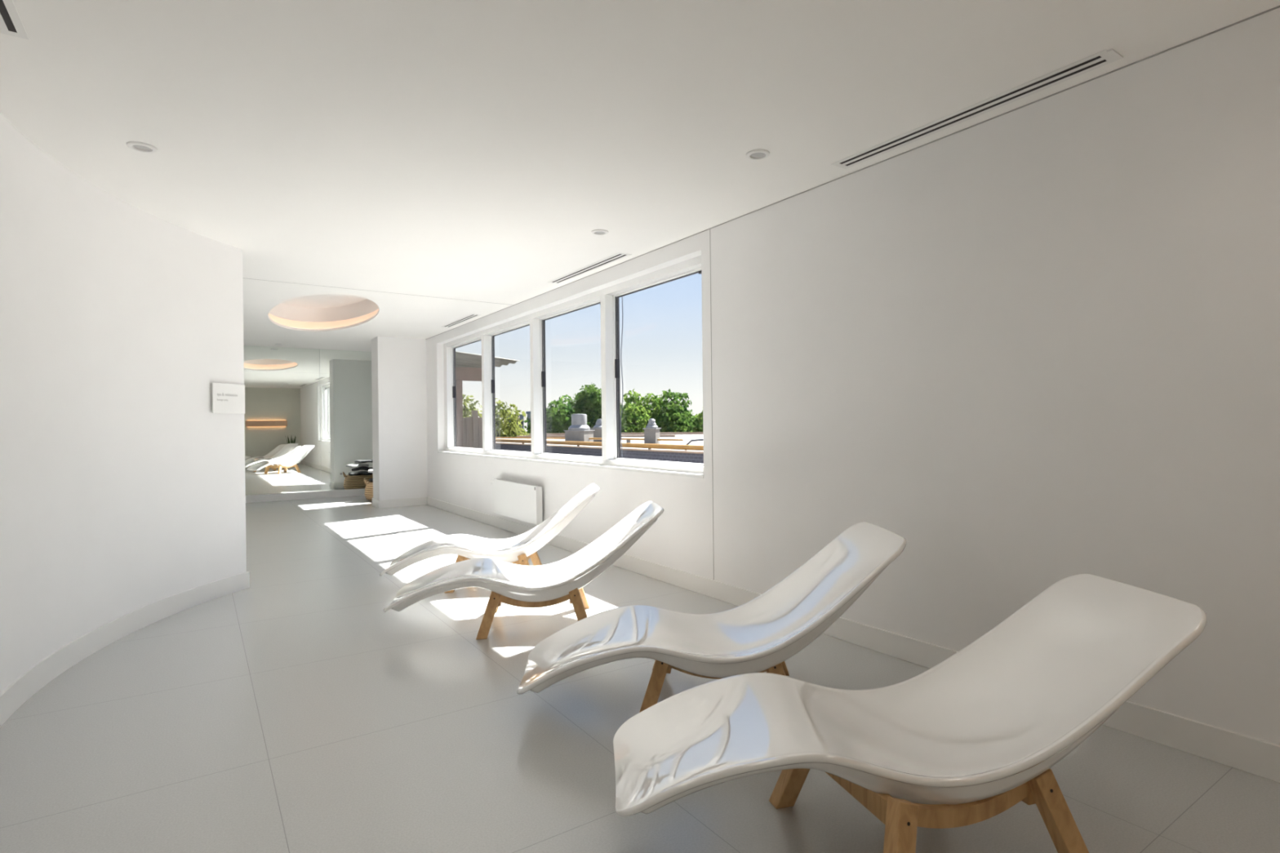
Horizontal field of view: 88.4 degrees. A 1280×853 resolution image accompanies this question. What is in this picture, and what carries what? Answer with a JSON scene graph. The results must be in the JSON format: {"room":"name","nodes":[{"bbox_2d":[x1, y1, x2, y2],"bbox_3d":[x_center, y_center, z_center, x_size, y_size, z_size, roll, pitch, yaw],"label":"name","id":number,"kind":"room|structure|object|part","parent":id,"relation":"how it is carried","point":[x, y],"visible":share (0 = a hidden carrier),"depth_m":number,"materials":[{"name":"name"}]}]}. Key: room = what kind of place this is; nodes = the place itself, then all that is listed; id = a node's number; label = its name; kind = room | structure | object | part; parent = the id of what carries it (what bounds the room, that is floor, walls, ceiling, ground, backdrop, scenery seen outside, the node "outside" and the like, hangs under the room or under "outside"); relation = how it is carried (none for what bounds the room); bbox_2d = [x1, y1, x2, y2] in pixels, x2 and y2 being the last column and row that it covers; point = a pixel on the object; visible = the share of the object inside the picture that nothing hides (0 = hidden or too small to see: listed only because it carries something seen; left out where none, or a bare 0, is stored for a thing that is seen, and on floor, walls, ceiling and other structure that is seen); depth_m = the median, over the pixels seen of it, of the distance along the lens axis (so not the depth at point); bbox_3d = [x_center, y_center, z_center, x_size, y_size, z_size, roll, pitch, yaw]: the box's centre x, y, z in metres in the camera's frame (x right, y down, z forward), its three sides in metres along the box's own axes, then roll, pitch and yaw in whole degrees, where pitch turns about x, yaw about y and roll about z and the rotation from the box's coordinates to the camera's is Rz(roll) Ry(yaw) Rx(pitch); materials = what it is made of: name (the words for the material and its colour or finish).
{"room":"spa","nodes":[
{"label":"spa","id":0,"kind":"room"},
{"bbox_2d":[0,112,246,693],"bbox_3d":[-2.062,-0.057,2.019,0.789,2.546,6.253,-1,0,-25],"label":"wall","id":1,"kind":"structure","parent":0,"point":[122,490],"depth_m":3.66,"materials":[{"name":"white paint"}]},
{"bbox_2d":[0,571,249,727],"bbox_3d":[-1.968,1.155,2.032,0.668,0.120,6.157,-1,0,-25],"label":"baseboard","id":2,"kind":"structure","parent":1,"relation":"attached to","point":[18,692],"depth_m":3.63,"materials":[{"name":"white paint"}]},
{"bbox_2d":[212,382,244,413],"bbox_3d":[-2.994,-0.203,4.786,0.016,0.216,0.308,-1,0,8],"label":"wall sign","id":3,"kind":"object","parent":1,"relation":"attached to","point":[226,397],"visible":1,"depth_m":4.77,"materials":[{"name":"white plastic"}]},
{"bbox_2d":[251,345,367,495],"bbox_3d":[-6.733,-0.259,10.489,5.785,2.996,0.200,-1,0,-34],"label":"wall","id":4,"kind":"structure","parent":0,"point":[251,345],"depth_m":11.22,"materials":[{"name":"white paint"}]},
{"bbox_2d":[243,345,320,495],"bbox_3d":[-7.255,-0.087,10.007,4.337,2.421,0.012,-1,0,-34],"label":"wall mirror","id":5,"kind":"object","parent":4,"relation":"attached to","point":[282,438],"visible":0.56,"depth_m":10.90,"materials":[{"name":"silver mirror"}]},
{"bbox_2d":[245,488,364,502],"bbox_3d":[-6.754,1.179,10.338,5.551,0.120,0.018,-1,0,-34],"label":"baseboard","id":6,"kind":"structure","parent":4,"relation":"attached to","point":[352,492],"depth_m":11.07,"materials":[{"name":"white paint"}]},
{"bbox_2d":[319,349,373,491],"bbox_3d":[-4.963,-0.116,11.554,1.187,2.421,0.012,-1,0,-34],"label":"wall mirror","id":7,"kind":"object","parent":4,"relation":"attached to","point":[345,375],"visible":0.64,"depth_m":11.44,"materials":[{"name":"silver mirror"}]},
{"bbox_2d":[371,336,427,500],"bbox_3d":[-3.692,-0.065,10.105,0.711,2.546,0.419,-1,0,-34],"label":"wall pillar","id":8,"kind":"structure","parent":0,"point":[398,365],"depth_m":9.93,"materials":[{"name":"white paint"}]},
{"bbox_2d":[372,497,427,508],"bbox_3d":[-3.685,1.148,10.105,0.725,0.120,0.447,-1,0,-34],"label":"baseboard","id":9,"kind":"structure","parent":8,"relation":"attached to","point":[382,504],"depth_m":9.91,"materials":[{"name":"white paint"}]},
{"bbox_2d":[0,0,1279,351],"bbox_3d":[-3.232,-1.628,5.100,5.985,0.600,13.260,-1,0,-34],"label":"ceiling","id":10,"kind":"structure","parent":0,"point":[468,150],"depth_m":2.78,"materials":[{"name":"white paint"}]},
{"bbox_2d":[0,0,29,39],"bbox_3d":[-1.796,-1.331,1.708,0.116,0.002,1.252,-1,0,-34],"label":"ceiling vent","id":11,"kind":"object","parent":10,"relation":"in","point":[11,23],"visible":1,"depth_m":2.16,"materials":[{"name":"white metal"}]},
{"bbox_2d":[126,141,157,152],"bbox_3d":[-2.366,-1.326,3.126,0.120,0.010,0.120,-1,0,-34],"label":"recessed light","id":12,"kind":"object","parent":10,"relation":"in","point":[143,147],"visible":1,"depth_m":3.12,"materials":[{"name":"white plastic"}]},
{"bbox_2d":[262,293,384,331],"bbox_3d":[-3.804,-1.497,7.879,1.284,0.337,3.150,-1,0,-34],"label":"cove","id":13,"kind":"object","parent":10,"relation":"attached to","point":[316,312],"visible":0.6,"depth_m":8.90,"materials":[{"name":"white paint"}]},
{"bbox_2d":[248,278,513,305],"bbox_3d":[-2.488,-1.340,6.591,2.621,0.001,0.006,-1,0,-34],"label":"joint","id":14,"kind":"object","parent":10,"relation":"attached to","point":[248,278],"visible":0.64,"depth_m":6.49,"materials":[{"name":"grey"}]},
{"bbox_2d":[441,314,480,327],"bbox_3d":[-2.297,-1.347,8.403,0.116,0.002,1.190,-1,0,-34],"label":"ceiling vent","id":15,"kind":"object","parent":10,"relation":"in","point":[471,316],"visible":1,"depth_m":8.35,"materials":[{"name":"white metal"}]},
{"bbox_2d":[548,252,631,284],"bbox_3d":[-0.467,-1.357,5.691,0.116,0.002,1.267,-1,0,-34],"label":"ceiling vent","id":16,"kind":"object","parent":10,"relation":"in","point":[617,256],"visible":1,"depth_m":5.61,"materials":[{"name":"white metal"}]},
{"bbox_2d":[591,229,608,235],"bbox_3d":[-0.279,-1.352,4.582,0.120,0.010,0.120,-1,0,-34],"label":"recessed light","id":17,"kind":"object","parent":10,"relation":"in","point":[597,232],"visible":1,"depth_m":4.57,"materials":[{"name":"white plastic"}]},
{"bbox_2d":[745,148,769,159],"bbox_3d":[0.589,-1.357,3.287,0.120,0.010,0.120,-1,0,-34],"label":"recessed light","id":18,"kind":"object","parent":10,"relation":"in","point":[760,153],"visible":1,"depth_m":3.28,"materials":[{"name":"white plastic"}]},
{"bbox_2d":[831,48,1123,168],"bbox_3d":[1.396,-1.367,2.932,0.116,0.006,1.263,-1,0,-34],"label":"ceiling vent","id":19,"kind":"object","parent":10,"relation":"in","point":[1102,58],"visible":1,"depth_m":2.80,"materials":[{"name":"white metal"}]},
{"bbox_2d":[0,495,1279,852],"bbox_3d":[-3.118,1.292,5.165,5.785,0.150,13.060,-1,0,-34],"label":"floor","id":20,"kind":"structure","parent":0,"point":[287,712],"depth_m":2.47,"materials":[{"name":"grey tile"}]},
{"bbox_2d":[363,478,373,501],"bbox_3d":[-4.250,1.025,10.906,0.624,0.372,0.590,-1,0,-34],"label":"basket","id":21,"kind":"object","parent":20,"relation":"on","point":[369,487],"visible":0.17,"depth_m":10.67,"materials":[{"name":"wicker"}]},
{"bbox_2d":[379,483,599,593],"bbox_3d":[-1.116,0.833,5.031,1.606,0.727,0.656,-1,0,-8],"label":"lounge chair","id":22,"kind":"object","parent":20,"relation":"on","point":[518,549],"visible":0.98,"depth_m":4.93,"materials":[{"name":"white plastic"}]},
{"bbox_3d":[-1.344,1.068,4.793,0.174,0.262,0.070,-1,0,-39],"label":"leg","id":23,"kind":"part","parent":22,"relation":"part of","materials":[{"name":"brown wood"}]},
{"bbox_3d":[-1.086,1.008,4.858,0.440,0.098,0.026,-1,0,-1],"label":"rail","id":24,"kind":"part","parent":22,"relation":"part of","materials":[{"name":"brown wood"}]},
{"bbox_3d":[-0.825,1.063,4.804,0.174,0.262,0.070,0,0,37],"label":"leg","id":25,"kind":"part","parent":22,"relation":"part of","materials":[{"name":"brown wood"}]},
{"bbox_3d":[-0.835,1.062,5.276,0.174,0.262,0.070,-1,0,-39],"label":"leg","id":26,"kind":"part","parent":22,"relation":"part of","materials":[{"name":"brown wood"}]},
{"bbox_2d":[382,501,663,639],"bbox_3d":[-0.680,0.849,4.025,1.629,0.691,0.627,-1,0,-6],"label":"lounge chair","id":27,"kind":"object","parent":20,"relation":"on","point":[562,580],"visible":1,"depth_m":3.89,"materials":[{"name":"white plastic"}]},
{"bbox_3d":[-0.861,1.067,3.756,0.138,0.262,0.112,-1,0,-6],"label":"leg","id":28,"kind":"part","parent":27,"relation":"part of","materials":[{"name":"brown wood"}]},
{"bbox_3d":[-0.611,1.007,3.843,0.440,0.098,0.026,-1,0,-6],"label":"rail","id":29,"kind":"part","parent":27,"relation":"part of","materials":[{"name":"brown wood"}]},
{"bbox_3d":[-0.346,1.061,3.813,0.174,0.262,0.070,0,0,32],"label":"leg","id":30,"kind":"part","parent":27,"relation":"part of","materials":[{"name":"brown wood"}]},
{"bbox_3d":[-0.397,1.060,4.282,0.174,0.262,0.070,-1,0,-44],"label":"leg","id":31,"kind":"part","parent":27,"relation":"part of","materials":[{"name":"brown wood"}]},
{"bbox_2d":[516,521,906,712],"bbox_3d":[0.290,0.823,2.911,1.605,0.731,0.688,-1,0,-1],"label":"lounge chair","id":32,"kind":"object","parent":20,"relation":"on","point":[757,635],"visible":0.99,"depth_m":2.81,"materials":[{"name":"white plastic"}]},
{"bbox_3d":[0.063,1.060,2.718,0.138,0.262,0.112,-1,0,8],"label":"leg","id":33,"kind":"part","parent":32,"relation":"part of","materials":[{"name":"brown wood"}]},
{"bbox_3d":[0.326,1.000,2.742,0.440,0.098,0.026,-1,0,8],"label":"rail","id":34,"kind":"part","parent":32,"relation":"part of","materials":[{"name":"brown wood"}]},
{"bbox_3d":[0.577,1.055,2.650,0.070,0.262,0.174,-1,0,-44],"label":"leg","id":35,"kind":"part","parent":32,"relation":"part of","materials":[{"name":"brown wood"}]},
{"bbox_3d":[0.639,1.053,3.118,0.174,0.262,0.070,-1,0,-30],"label":"leg","id":36,"kind":"part","parent":32,"relation":"part of","materials":[{"name":"brown wood"}]},
{"bbox_2d":[613,573,1207,852],"bbox_3d":[0.740,0.845,1.906,1.636,0.683,0.725,-1,0,-4],"label":"lounge chair","id":37,"kind":"object","parent":20,"relation":"on","point":[978,734],"visible":1,"depth_m":1.90,"materials":[{"name":"white plastic"}]},
{"bbox_3d":[0.488,1.058,2.055,0.174,0.262,0.070,-1,0,21],"label":"leg","id":38,"kind":"part","parent":37,"relation":"part of","materials":[{"name":"brown wood"}]},
{"bbox_3d":[0.630,1.057,1.604,0.070,0.262,0.174,0,0,35],"label":"leg","id":39,"kind":"part","parent":37,"relation":"part of","materials":[{"name":"brown wood"}]},
{"bbox_3d":[0.859,0.998,1.739,0.440,0.098,0.026,-1,0,-17],"label":"rail","id":40,"kind":"part","parent":37,"relation":"part of","materials":[{"name":"brown wood"}]},
{"bbox_3d":[1.125,1.052,1.760,0.174,0.262,0.070,-1,0,21],"label":"leg","id":41,"kind":"part","parent":37,"relation":"part of","materials":[{"name":"brown wood"}]},
{"bbox_2d":[426,7,1279,745],"bbox_3d":[-0.834,-0.235,6.714,0.234,3.146,13.060,-1,0,-34],"label":"wall","id":42,"kind":"structure","parent":0,"point":[1032,348],"depth_m":2.84,"materials":[{"name":"white paint"}]},
{"bbox_2d":[489,479,542,524],"bbox_3d":[-1.379,0.805,7.235,0.106,0.395,1.330,-1,0,-34],"label":"radiator","id":43,"kind":"object","parent":42,"relation":"attached to","point":[519,501],"visible":0.99,"depth_m":7.04,"materials":[{"name":"white metal"}]},
{"bbox_2d":[496,479,539,487],"bbox_3d":[-1.353,0.617,7.177,0.065,0.006,1.145,-1,0,-34],"label":"radiator","id":44,"kind":"object","parent":43,"relation":"attached to","point":[504,482],"depth_m":7.14,"materials":[{"name":"white metal"}]},
{"bbox_2d":[437,255,703,478],"bbox_3d":[-1.180,-0.430,7.213,0.231,1.608,6.117,-1,0,-34],"label":"window","id":45,"kind":"structure","parent":42,"relation":"in","point":[608,297],"depth_m":6.68,"materials":[{"name":"white plastic"}]},
{"bbox_3d":[-2.343,-0.429,9.077,0.045,1.480,1.445,-1,0,-34],"label":"sash","id":46,"kind":"part","parent":45,"relation":"part of","materials":[{"name":"white plastic"}]},
{"bbox_3d":[-1.504,-0.434,7.835,0.045,1.480,1.394,-1,0,-34],"label":"sash","id":47,"kind":"part","parent":45,"relation":"part of","materials":[{"name":"clear glass"}]},
{"bbox_3d":[-1.221,0.364,7.182,0.113,0.022,6.117,-1,0,-34],"label":"sill","id":48,"kind":"part","parent":45,"relation":"part of","materials":[{"name":"white paint"}]},
{"bbox_3d":[-0.667,-0.439,6.596,0.045,1.480,1.436,-1,0,-34],"label":"sash","id":49,"kind":"part","parent":45,"relation":"part of","materials":[{"name":"clear glass"}]},
{"bbox_3d":[0.163,-0.444,5.366,0.045,1.480,1.372,-1,0,-34],"label":"sash","id":50,"kind":"part","parent":45,"relation":"part of","materials":[{"name":"white plastic"}]},
{"bbox_2d":[620,296,622,457],"bbox_3d":[-0.230,-0.687,6.174,0.176,2.120,0.087,-1,0,-34],"label":"window frame","id":51,"kind":"structure","parent":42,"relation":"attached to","point":[622,296],"depth_m":6.23,"materials":[{"name":"white plastic"}]},
{"bbox_2d":[710,245,714,580],"bbox_3d":[0.496,-0.152,4.535,0.001,2.426,0.005,-1,0,-34],"label":"joint","id":52,"kind":"object","parent":42,"relation":"attached to","point":[710,246],"visible":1,"depth_m":4.53,"materials":[{"name":"grey paint"}]},
{"bbox_2d":[426,4,1279,339],"bbox_3d":[-0.350,-1.358,5.761,0.006,0.004,10.531,-1,0,-34],"label":"joint","id":53,"kind":"object","parent":42,"relation":"attached to","point":[1277,6],"visible":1,"depth_m":2.97,"materials":[{"name":"grey"}]},
{"bbox_2d":[426,497,1279,782],"bbox_3d":[-0.327,1.126,5.766,0.014,0.120,10.531,-1,0,-34],"label":"baseboard","id":54,"kind":"structure","parent":42,"relation":"attached to","point":[1251,755],"depth_m":3.17,"materials":[{"name":"white paint"}]},
{"label":"outside","id":55,"kind":"structure","parent":0,"visible":0},
{"bbox_3d":[125.242,7.433,175.024,396.700,0.200,650.000,-1,0,-34],"label":"ground","id":56,"kind":"structure","parent":55,"visible":0},
{"bbox_2d":[462,394,482,417],"bbox_3d":[-9.052,3.744,34.402,3.344,10.898,2.647,-1,0,-34],"label":"leafy tree","id":57,"kind":"object","parent":56,"relation":"on","point":[466,412],"visible":0.06,"depth_m":34.15,"materials":[{"name":"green plant"}]},
{"bbox_2d":[480,398,524,437],"bbox_3d":[-7.495,3.838,34.772,2.971,10.675,2.486,-1,0,-34],"label":"leafy tree","id":58,"kind":"object","parent":56,"relation":"on","point":[500,424],"visible":0.16,"depth_m":34.46,"materials":[{"name":"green plant"}]},
{"bbox_2d":[506,414,524,432],"bbox_3d":[-22.802,3.370,119.971,3.600,11.400,4.400,-1,0,-10],"label":"apartment block","id":59,"kind":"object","parent":56,"relation":"on","point":[521,417],"visible":0.1,"depth_m":118.18,"materials":[{"name":"grey"}]},
{"bbox_2d":[502,403,529,437],"bbox_3d":[-6.786,3.967,35.490,2.136,10.396,2.060,-1,0,-7],"label":"leafy tree","id":60,"kind":"object","parent":56,"relation":"on","point":[517,414],"visible":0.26,"depth_m":35.47,"materials":[{"name":"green plant"}]},
{"bbox_2d":[525,411,530,431],"bbox_3d":[-19.037,2.729,120.102,3.400,12.600,4.400,-1,0,-10],"label":"apartment block","id":61,"kind":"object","parent":56,"relation":"on","point":[528,413],"visible":0.09,"depth_m":117.89,"materials":[{"name":"grey"}]},
{"bbox_2d":[524,398,595,433],"bbox_3d":[-6.041,3.494,50.008,5.061,11.238,5.342,-1,0,-34],"label":"leafy tree","id":62,"kind":"object","parent":56,"relation":"on","point":[558,420],"visible":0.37,"depth_m":47.99,"materials":[{"name":"green plant"}]},
{"bbox_2d":[547,382,601,428],"bbox_3d":[-4.045,2.842,50.458,5.277,12.497,4.571,-1,0,-34],"label":"leafy tree","id":63,"kind":"object","parent":56,"relation":"on","point":[590,398],"visible":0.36,"depth_m":49.59,"materials":[{"name":"green plant"}]},
{"bbox_2d":[620,402,645,432],"bbox_3d":[-2.017,3.539,50.261,4.927,11.061,4.542,0,0,43],"label":"leafy tree","id":64,"kind":"object","parent":56,"relation":"on","point":[624,407],"visible":0.03,"depth_m":49.54,"materials":[{"name":"green plant"}]},
{"bbox_2d":[620,388,679,432],"bbox_3d":[-0.024,3.065,50.091,5.412,11.967,5.437,-1,0,-34],"label":"leafy tree","id":65,"kind":"object","parent":56,"relation":"on","point":[656,405],"visible":0.41,"depth_m":48.93,"materials":[{"name":"green plant"}]},
{"bbox_2d":[646,411,677,432],"bbox_3d":[1.155,3.943,49.732,4.181,10.188,3.967,-1,0,5],"label":"leafy tree","id":66,"kind":"object","parent":56,"relation":"on","point":[658,423],"visible":0.12,"depth_m":48.16,"materials":[{"name":"green plant"}]},
{"bbox_2d":[657,388,702,432],"bbox_3d":[2.937,3.094,49.902,4.853,11.848,4.573,-1,0,-34],"label":"leafy tree","id":67,"kind":"object","parent":56,"relation":"on","point":[685,422],"visible":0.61,"depth_m":48.73,"materials":[{"name":"green plant"}]},
{"bbox_2d":[693,410,702,432],"bbox_3d":[5.141,3.751,50.188,4.809,10.485,4.316,0,0,33],"label":"leafy tree","id":68,"kind":"object","parent":56,"relation":"on","point":[700,416],"visible":0.02,"depth_m":50.08,"materials":[{"name":"green plant"}]},
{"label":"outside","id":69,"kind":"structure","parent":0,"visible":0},
{"bbox_2d":[495,431,703,451],"bbox_3d":[0.426,4.687,31.797,80.302,8.620,50.367,0,0,37],"label":"neighbouring roof","id":70,"kind":"structure","parent":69,"point":[686,437],"depth_m":29.96,"materials":[{"name":"grey concrete"}]},
{"bbox_2d":[462,410,482,448],"bbox_3d":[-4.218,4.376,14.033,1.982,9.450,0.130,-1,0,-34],"label":"fence","id":71,"kind":"object","parent":70,"relation":"on","point":[472,426],"visible":0.1,"depth_m":14.39,"materials":[{"name":"grey wood"}]},
{"bbox_3d":[-3.579,4.368,14.452,0.110,9.450,0.110,-1,0,-34],"label":"post","id":72,"kind":"part","parent":71,"relation":"part of","materials":[{"name":"grey wood"}]},
{"bbox_2d":[455,351,519,447],"bbox_3d":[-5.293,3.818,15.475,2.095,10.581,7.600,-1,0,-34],"label":"canopy","id":73,"kind":"object","parent":70,"relation":"on","point":[468,366],"visible":0.16,"depth_m":13.65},
{"bbox_3d":[-3.730,3.997,13.730,0.120,10.200,0.120,-1,0,-34],"label":"post","id":74,"kind":"part","parent":73,"relation":"part of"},
{"bbox_2d":[563,413,594,441],"bbox_3d":[-2.058,0.063,22.260,0.780,0.980,0.780,-1,0,22],"label":"roof vent","id":75,"kind":"object","parent":70,"relation":"on","point":[579,430],"visible":0.91,"depth_m":22.00,"materials":[{"name":"silver metal"}]},
{"bbox_2d":[495,436,683,443],"bbox_3d":[-2.130,0.468,22.438,9.713,0.170,0.439,0,0,44],"label":"pipe","id":76,"kind":"object","parent":70,"relation":"on","point":[628,440],"visible":0.49,"depth_m":21.77,"materials":[{"name":"metal"}]},
{"bbox_2d":[590,418,601,442],"bbox_3d":[-1.396,0.138,23.068,0.580,0.810,0.580,-1,0,22],"label":"roof vent","id":77,"kind":"object","parent":70,"relation":"on","point":[597,427],"visible":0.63,"depth_m":22.85,"materials":[{"name":"silver metal"}]},
{"bbox_2d":[495,442,703,463],"bbox_3d":[-5.248,4.780,20.569,0.280,8.625,80.000,-1,0,-34],"label":"parapet","id":78,"kind":"object","parent":70,"relation":"on","point":[687,456],"visible":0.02,"depth_m":12.86,"materials":[{"name":"grey concrete"}]},
{"bbox_2d":[495,439,703,450],"bbox_3d":[-6.142,0.418,21.793,0.089,0.110,73.000,-1,0,-34],"label":"gas pipe","id":79,"kind":"object","parent":78,"relation":"on","point":[693,447],"visible":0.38,"depth_m":12.93,"materials":[{"name":"metal"}]},
{"bbox_2d":[642,418,661,444],"bbox_3d":[0.360,0.150,19.789,0.430,0.770,0.430,-1,0,22],"label":"roof vent","id":80,"kind":"object","parent":70,"relation":"on","point":[651,432],"visible":0.97,"depth_m":19.64,"materials":[{"name":"silver metal"}]},
{"bbox_2d":[684,438,703,450],"bbox_3d":[1.202,0.318,11.379,0.056,0.268,1.521,-1,0,-30],"label":"cable","id":81,"kind":"object","parent":70,"relation":"on","point":[691,440],"visible":0.32,"depth_m":11.77,"materials":[{"name":"grey plastic"}]}
]}

